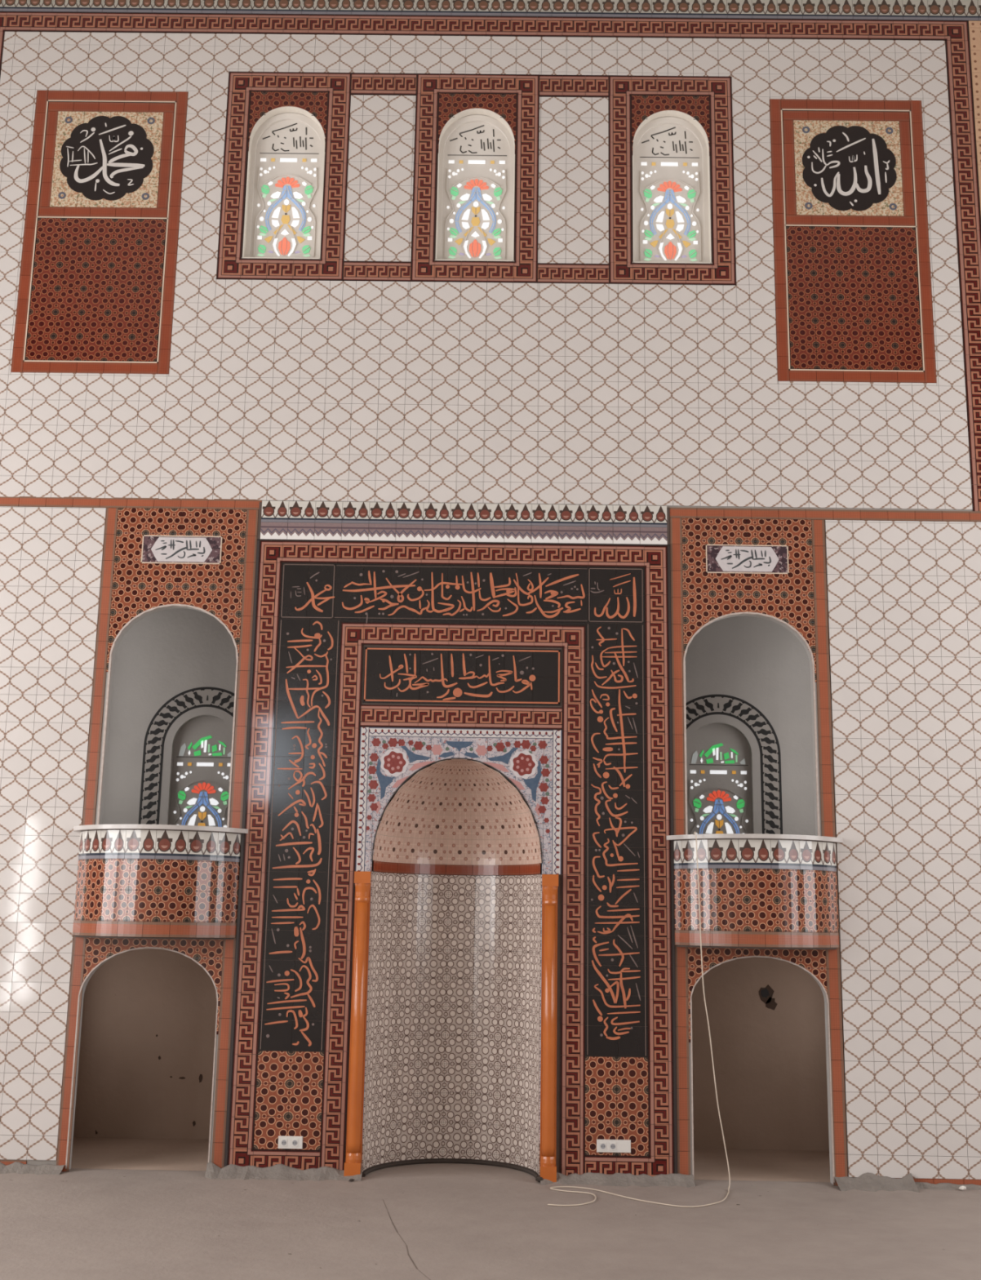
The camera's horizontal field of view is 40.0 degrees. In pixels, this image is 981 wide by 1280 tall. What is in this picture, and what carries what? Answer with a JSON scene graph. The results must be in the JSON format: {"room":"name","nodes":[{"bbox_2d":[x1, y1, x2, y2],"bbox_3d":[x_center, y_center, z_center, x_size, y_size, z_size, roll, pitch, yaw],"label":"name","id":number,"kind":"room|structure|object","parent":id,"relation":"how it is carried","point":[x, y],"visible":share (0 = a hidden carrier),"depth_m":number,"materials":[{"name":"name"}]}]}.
{"room":"mosque prayer hall","nodes":[
{"label":"mosque prayer hall","id":0,"kind":"room"},
{"bbox_2d":[0,1,980,1182],"bbox_3d":[-0.166,-1.256,10.725,14.400,10.200,1.407,1,-12,1],"label":"wall","id":1,"kind":"structure","parent":0,"point":[670,396],"depth_m":10.09,"materials":[{"name":"tile"}]},
{"bbox_2d":[0,1160,26,1164],"bbox_3d":[-5.310,3.492,9.065,4.400,0.067,0.007,1,-12,1],"label":"baseboard","id":2,"kind":"structure","parent":1,"relation":"attached to","point":[4,1162],"depth_m":9.05,"materials":[{"name":"tile"}]},
{"bbox_2d":[0,1161,64,1174],"bbox_3d":[-3.351,3.506,8.973,1.000,0.065,0.138,1,-12,1],"label":"trim","id":3,"kind":"structure","parent":1,"relation":"attached to","point":[18,1167],"depth_m":8.99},
{"bbox_2d":[11,90,188,373],"bbox_3d":[-3.005,-3.177,10.425,1.197,2.374,0.011,1,-12,1],"label":"decorative wall panel","id":4,"kind":"object","parent":1,"relation":"attached to","point":[97,285],"visible":1,"depth_m":10.41,"materials":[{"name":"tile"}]},
{"bbox_2d":[0,496,262,510],"bbox_3d":[-4.532,-1.040,9.997,5.688,0.080,0.007,1,-12,1],"label":"trim","id":5,"kind":"structure","parent":1,"relation":"attached to","point":[21,501],"depth_m":9.97,"materials":[{"name":"tile"}]},
{"bbox_2d":[102,608,236,827],"bbox_3d":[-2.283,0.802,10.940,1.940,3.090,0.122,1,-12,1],"label":"niche","id":6,"kind":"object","parent":1,"relation":"in","point":[171,735],"depth_m":10.93,"materials":[{"name":"grey paint"}]},
{"bbox_2d":[216,71,351,280],"bbox_3d":[-1.599,-3.610,10.589,0.974,1.780,0.168,1,-12,1],"label":"window","id":7,"kind":"structure","parent":1,"relation":"in","point":[285,182],"depth_m":10.57,"materials":[{"name":"glass"}]},
{"bbox_2d":[204,1162,363,1181],"bbox_3d":[-1.371,3.522,8.929,1.040,0.077,0.171,1,-12,1],"label":"trim","id":8,"kind":"structure","parent":1,"relation":"attached to","point":[277,1171],"depth_m":8.95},
{"bbox_2d":[343,261,411,281],"bbox_3d":[-0.868,-2.825,10.340,0.514,0.165,0.007,1,-12,1],"label":"trim","id":9,"kind":"structure","parent":1,"relation":"attached to","point":[376,271],"depth_m":10.34,"materials":[{"name":"tile"}]},
{"bbox_2d":[351,72,416,96],"bbox_3d":[-0.843,-4.392,10.664,0.514,0.195,0.007,1,-12,1],"label":"trim","id":10,"kind":"structure","parent":1,"relation":"attached to","point":[362,83],"depth_m":10.66,"materials":[{"name":"tile"}]},
{"bbox_2d":[223,500,677,1182],"bbox_3d":[-0.230,1.348,9.735,3.027,4.699,0.683,1,-12,1],"label":"mihrab","id":11,"kind":"object","parent":1,"relation":"attached to","point":[460,734],"visible":1,"depth_m":9.60,"materials":[{"name":"tile"}]},
{"bbox_2d":[278,1135,302,1149],"bbox_3d":[-1.341,3.368,9.040,0.165,0.082,0.014,1,-12,1],"label":"socket plate","id":12,"kind":"object","parent":11,"relation":"attached to","point":[284,1142],"visible":1,"depth_m":9.04,"materials":[{"name":"white plastic"}]},
{"bbox_2d":[281,1140,286,1145],"bbox_3d":[-1.383,3.366,9.035,0.034,0.034,0.002,1,-12,1],"label":"socket","id":13,"kind":"object","parent":12,"relation":"attached to","point":[283,1142],"depth_m":9.03,"materials":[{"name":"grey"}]},
{"bbox_2d":[367,794,376,801],"bbox_3d":[-0.837,1.113,9.511,0.062,0.055,0.002,1,-12,1],"label":"flower","id":14,"kind":"object","parent":11,"relation":"on","point":[371,797],"depth_m":9.51,"materials":[{"name":"red tile"}]},
{"bbox_2d":[368,765,377,773],"bbox_3d":[-0.835,0.920,9.552,0.061,0.060,0.002,1,-12,1],"label":"flower","id":15,"kind":"object","parent":11,"relation":"on","point":[371,769],"depth_m":9.55,"materials":[{"name":"red tile"}]},
{"bbox_2d":[368,780,378,789],"bbox_3d":[-0.827,1.022,9.530,0.073,0.065,0.002,1,-12,1],"label":"flower","id":16,"kind":"object","parent":11,"relation":"on","point":[372,784],"depth_m":9.53,"materials":[{"name":"red tile"}]},
{"bbox_2d":[369,803,378,810],"bbox_3d":[-0.820,1.175,9.499,0.062,0.055,0.002,1,-12,1],"label":"flower","id":17,"kind":"object","parent":11,"relation":"on","point":[373,806],"depth_m":9.50,"materials":[{"name":"red tile"}]},
{"bbox_2d":[369,753,378,761],"bbox_3d":[-0.825,0.832,9.570,0.067,0.060,0.002,1,-12,1],"label":"flower","id":18,"kind":"object","parent":11,"relation":"on","point":[373,757],"depth_m":9.57,"materials":[{"name":"red tile"}]},
{"bbox_2d":[371,737,381,746],"bbox_3d":[-0.812,0.727,9.591,0.067,0.060,0.002,1,-12,1],"label":"flower","id":19,"kind":"object","parent":11,"relation":"on","point":[375,741],"depth_m":9.59,"materials":[{"name":"red tile"}]},
{"bbox_2d":[382,743,388,749],"bbox_3d":[-0.746,0.755,9.585,0.048,0.042,0.002,1,-12,1],"label":"flower","id":20,"kind":"object","parent":11,"relation":"on","point":[384,746],"depth_m":9.58,"materials":[{"name":"red tile"}]},
{"bbox_2d":[387,737,398,746],"bbox_3d":[-0.694,0.729,9.590,0.073,0.065,0.002,1,-12,1],"label":"flower","id":21,"kind":"object","parent":11,"relation":"on","point":[392,742],"depth_m":9.59,"materials":[{"name":"red tile"}]},
{"bbox_2d":[383,751,406,773],"bbox_3d":[-0.677,0.868,9.560,0.159,0.162,0.003,1,-12,1],"label":"flower","id":22,"kind":"object","parent":11,"relation":"on","point":[394,762],"depth_m":9.56,"materials":[{"name":"red tile"}]},
{"bbox_2d":[397,739,404,746],"bbox_3d":[-0.633,0.730,9.590,0.056,0.050,0.002,1,-12,1],"label":"flower","id":23,"kind":"object","parent":11,"relation":"on","point":[400,742],"depth_m":9.59,"materials":[{"name":"red tile"}]},
{"bbox_2d":[408,740,413,745],"bbox_3d":[-0.566,0.730,9.589,0.042,0.037,0.002,1,-12,1],"label":"flower","id":24,"kind":"object","parent":11,"relation":"on","point":[410,742],"depth_m":9.59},
{"bbox_2d":[413,741,423,750],"bbox_3d":[-0.511,0.751,9.584,0.073,0.065,0.002,1,-12,1],"label":"flower","id":25,"kind":"object","parent":11,"relation":"on","point":[418,745],"depth_m":9.58,"materials":[{"name":"red tile"}]},
{"bbox_2d":[426,744,431,750],"bbox_3d":[-0.438,0.764,9.581,0.045,0.040,0.002,1,-12,1],"label":"flower","id":26,"kind":"object","parent":11,"relation":"on","point":[428,747],"depth_m":9.58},
{"bbox_2d":[486,745,493,751],"bbox_3d":[-0.005,0.770,9.577,0.045,0.040,0.002,1,-12,1],"label":"flower","id":27,"kind":"object","parent":11,"relation":"on","point":[489,748],"depth_m":9.58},
{"bbox_2d":[495,742,505,751],"bbox_3d":[0.069,0.759,9.579,0.073,0.065,0.002,1,-12,1],"label":"flower","id":28,"kind":"object","parent":11,"relation":"on","point":[500,746],"depth_m":9.58,"materials":[{"name":"red tile"}]},
{"bbox_2d":[505,742,511,746],"bbox_3d":[0.124,0.740,9.582,0.042,0.037,0.002,1,-12,1],"label":"flower","id":29,"kind":"object","parent":11,"relation":"on","point":[507,744],"depth_m":9.58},
{"bbox_2d":[513,741,521,747],"bbox_3d":[0.191,0.741,9.581,0.056,0.050,0.002,1,-12,1],"label":"flower","id":30,"kind":"object","parent":11,"relation":"on","point":[516,744],"depth_m":9.58,"materials":[{"name":"red tile"}]},
{"bbox_2d":[512,752,535,775],"bbox_3d":[0.237,0.881,9.551,0.159,0.162,0.003,1,-12,1],"label":"flower","id":31,"kind":"object","parent":11,"relation":"on","point":[523,763],"depth_m":9.55,"materials":[{"name":"red tile"}]},
{"bbox_2d":[520,740,530,749],"bbox_3d":[0.251,0.742,9.581,0.073,0.065,0.002,1,-12,1],"label":"flower","id":32,"kind":"object","parent":11,"relation":"on","point":[525,744],"depth_m":9.58,"materials":[{"name":"red tile"}]},
{"bbox_2d":[529,745,536,751],"bbox_3d":[0.303,0.770,9.575,0.048,0.042,0.002,1,-12,1],"label":"flower","id":33,"kind":"object","parent":11,"relation":"on","point":[532,748],"depth_m":9.57,"materials":[{"name":"red tile"}]},
{"bbox_2d":[537,805,546,813],"bbox_3d":[0.363,1.192,9.487,0.062,0.055,0.002,1,-12,1],"label":"flower","id":34,"kind":"object","parent":11,"relation":"on","point":[541,809],"depth_m":9.49,"materials":[{"name":"red tile"}]},
{"bbox_2d":[537,740,547,748],"bbox_3d":[0.370,0.744,9.579,0.067,0.060,0.002,1,-12,1],"label":"flower","id":35,"kind":"object","parent":11,"relation":"on","point":[541,744],"depth_m":9.58,"materials":[{"name":"red tile"}]},
{"bbox_2d":[538,782,548,791],"bbox_3d":[0.375,1.039,9.518,0.073,0.065,0.002,1,-12,1],"label":"flower","id":36,"kind":"object","parent":11,"relation":"on","point":[543,787],"depth_m":9.52,"materials":[{"name":"red tile"}]},
{"bbox_2d":[539,755,548,764],"bbox_3d":[0.380,0.849,9.558,0.067,0.060,0.002,1,-12,1],"label":"flower","id":37,"kind":"object","parent":11,"relation":"on","point":[543,759],"depth_m":9.56,"materials":[{"name":"red tile"}]},
{"bbox_2d":[540,796,549,804],"bbox_3d":[0.383,1.131,9.499,0.062,0.055,0.002,1,-12,1],"label":"flower","id":38,"kind":"object","parent":11,"relation":"on","point":[544,800],"depth_m":9.50,"materials":[{"name":"red tile"}]},
{"bbox_2d":[541,768,550,777],"bbox_3d":[0.390,0.937,9.539,0.067,0.060,0.002,1,-12,1],"label":"flower","id":39,"kind":"object","parent":11,"relation":"on","point":[545,772],"depth_m":9.54,"materials":[{"name":"red tile"}]},
{"bbox_2d":[543,817,549,822],"bbox_3d":[0.393,1.266,9.471,0.039,0.035,0.002,1,-12,1],"label":"flower","id":40,"kind":"object","parent":11,"relation":"on","point":[545,820],"depth_m":9.47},
{"bbox_2d":[596,1139,631,1152],"bbox_3d":[0.824,3.383,9.021,0.224,0.081,0.014,1,-12,1],"label":"socket plate","id":41,"kind":"object","parent":11,"relation":"attached to","point":[602,1145],"visible":1,"depth_m":9.02,"materials":[{"name":"white plastic"}]},
{"bbox_2d":[410,73,539,283],"bbox_3d":[-0.112,-3.589,10.574,0.973,1.780,0.168,1,-12,1],"label":"window","id":42,"kind":"structure","parent":1,"relation":"in","point":[475,213],"depth_m":10.56,"materials":[{"name":"glass"}]},
{"bbox_2d":[0,11,980,511],"bbox_3d":[-0.165,-2.994,10.370,7.880,4.071,0.008,1,-12,1],"label":"trim","id":43,"kind":"structure","parent":1,"relation":"attached to","point":[955,33],"depth_m":10.74,"materials":[{"name":"tile"}]},
{"bbox_2d":[0,0,980,21],"bbox_3d":[-0.111,-5.079,10.801,14.400,0.189,0.008,1,-12,1],"label":"trim","id":44,"kind":"structure","parent":1,"relation":"attached to","point":[910,10],"depth_m":10.79,"materials":[{"name":"tile"}]},
{"bbox_2d":[537,262,608,284],"bbox_3d":[0.633,-2.804,10.325,0.544,0.165,0.007,1,-12,1],"label":"trim","id":45,"kind":"structure","parent":1,"relation":"attached to","point":[588,273],"depth_m":10.32,"materials":[{"name":"tile"}]},
{"bbox_2d":[539,75,608,97],"bbox_3d":[0.659,-4.370,10.649,0.544,0.195,0.007,1,-12,1],"label":"trim","id":46,"kind":"structure","parent":1,"relation":"attached to","point":[550,86],"depth_m":10.65,"materials":[{"name":"tile"}]},
{"bbox_2d":[540,1172,695,1187],"bbox_3d":[0.838,3.563,8.914,1.020,0.061,0.153,1,-12,1],"label":"trim","id":47,"kind":"structure","parent":1,"relation":"attached to","point":[623,1180],"depth_m":8.93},
{"bbox_2d":[608,75,736,285],"bbox_3d":[1.404,-3.568,10.559,0.971,1.780,0.168,1,-12,1],"label":"window","id":48,"kind":"structure","parent":1,"relation":"in","point":[672,199],"depth_m":10.54,"materials":[{"name":"glass"}]},
{"bbox_2d":[684,616,815,835],"bbox_3d":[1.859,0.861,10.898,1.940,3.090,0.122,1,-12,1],"label":"niche","id":49,"kind":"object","parent":1,"relation":"in","point":[750,768],"depth_m":10.88,"materials":[{"name":"grey paint"}]},
{"bbox_2d":[669,507,980,521],"bbox_3d":[4.170,-0.897,9.906,5.703,0.080,0.007,1,-12,1],"label":"trim","id":50,"kind":"structure","parent":1,"relation":"attached to","point":[682,513],"depth_m":9.92,"materials":[{"name":"tile"}]},
{"bbox_2d":[769,98,936,382],"bbox_3d":[2.770,-3.091,10.367,1.190,2.358,0.011,1,-12,1],"label":"decorative wall panel","id":51,"kind":"object","parent":1,"relation":"attached to","point":[852,265],"visible":1,"depth_m":10.35,"materials":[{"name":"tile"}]},
{"bbox_2d":[835,1172,919,1192],"bbox_3d":[2.543,3.572,8.891,0.510,0.088,0.190,1,-12,1],"label":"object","id":52,"kind":"structure","parent":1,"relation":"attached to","point":[871,1182],"depth_m":8.91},
{"bbox_2d":[895,1177,980,1185],"bbox_3d":[4.748,3.638,8.963,4.400,0.060,0.007,1,-12,1],"label":"baseboard","id":53,"kind":"structure","parent":1,"relation":"attached to","point":[978,1182],"depth_m":8.98,"materials":[{"name":"tile"}]},
{"bbox_2d":[915,1182,980,1190],"bbox_3d":[4.798,3.641,8.915,4.100,0.035,0.085,1,-12,1],"label":"trim","id":54,"kind":"structure","parent":1,"relation":"attached to","point":[948,1186],"depth_m":8.94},
{"bbox_2d":[968,20,980,217],"bbox_3d":[-0.144,-2.996,10.370,14.400,4.065,0.008,1,-12,1],"label":"trim","id":55,"kind":"structure","parent":1,"relation":"attached to","point":[975,27],"depth_m":10.63,"materials":[{"name":"tile"}]},
{"bbox_2d":[0,1163,980,1279],"bbox_3d":[-0.294,2.454,3.119,14.400,0.151,15.000,1,-12,1],"label":"floor","id":56,"kind":"structure","parent":0,"point":[428,1221],"depth_m":7.55,"materials":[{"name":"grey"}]},
{"bbox_2d":[56,506,258,1171],"bbox_3d":[-2.315,1.259,9.373,1.246,4.660,0.485,1,-12,1],"label":"surround","id":57,"kind":"object","parent":56,"relation":"on","point":[171,887],"visible":1,"depth_m":9.33,"materials":[{"name":"brown tile"}]},
{"bbox_2d":[141,534,222,564],"bbox_3d":[-2.265,-0.663,9.896,0.585,0.213,0.006,1,-12,1],"label":"plaque","id":58,"kind":"object","parent":57,"relation":"attached to","point":[178,549],"visible":1,"depth_m":9.89,"materials":[{"name":"beige"}]},
{"bbox_2d":[535,1176,542,1182],"bbox_3d":[0.323,3.568,8.928,0.052,0.040,0.055,1,-12,1],"label":"crumb","id":59,"kind":"object","parent":56,"relation":"on","point":[538,1179],"visible":1,"depth_m":8.91,"materials":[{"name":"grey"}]},
{"bbox_2d":[666,514,848,1185],"bbox_3d":[1.845,1.318,9.332,1.246,4.660,0.485,1,-12,1],"label":"surround","id":60,"kind":"object","parent":56,"relation":"on","point":[775,896],"visible":1,"depth_m":9.28,"materials":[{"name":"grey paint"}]},
{"bbox_2d":[547,831,730,1207],"bbox_3d":[0.973,2.379,8.727,1.212,2.307,0.638,1,-12,1],"label":"cable","id":61,"kind":"object","parent":60,"relation":"hanging from","point":[694,832],"visible":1,"depth_m":8.82,"materials":[{"name":"beige plastic"}]},
{"bbox_2d":[706,544,789,573],"bbox_3d":[1.874,-0.591,9.851,0.601,0.216,0.006,1,-12,1],"label":"plaque","id":62,"kind":"object","parent":60,"relation":"attached to","point":[720,558],"visible":1,"depth_m":9.85,"materials":[{"name":"beige"}]},
{"bbox_2d":[959,1185,966,1191],"bbox_3d":[3.109,3.608,8.882,0.042,0.032,0.039,-10,-16,43],"label":"crumb","id":63,"kind":"object","parent":56,"relation":"on","point":[962,1188],"visible":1,"depth_m":8.87,"materials":[{"name":"white"}]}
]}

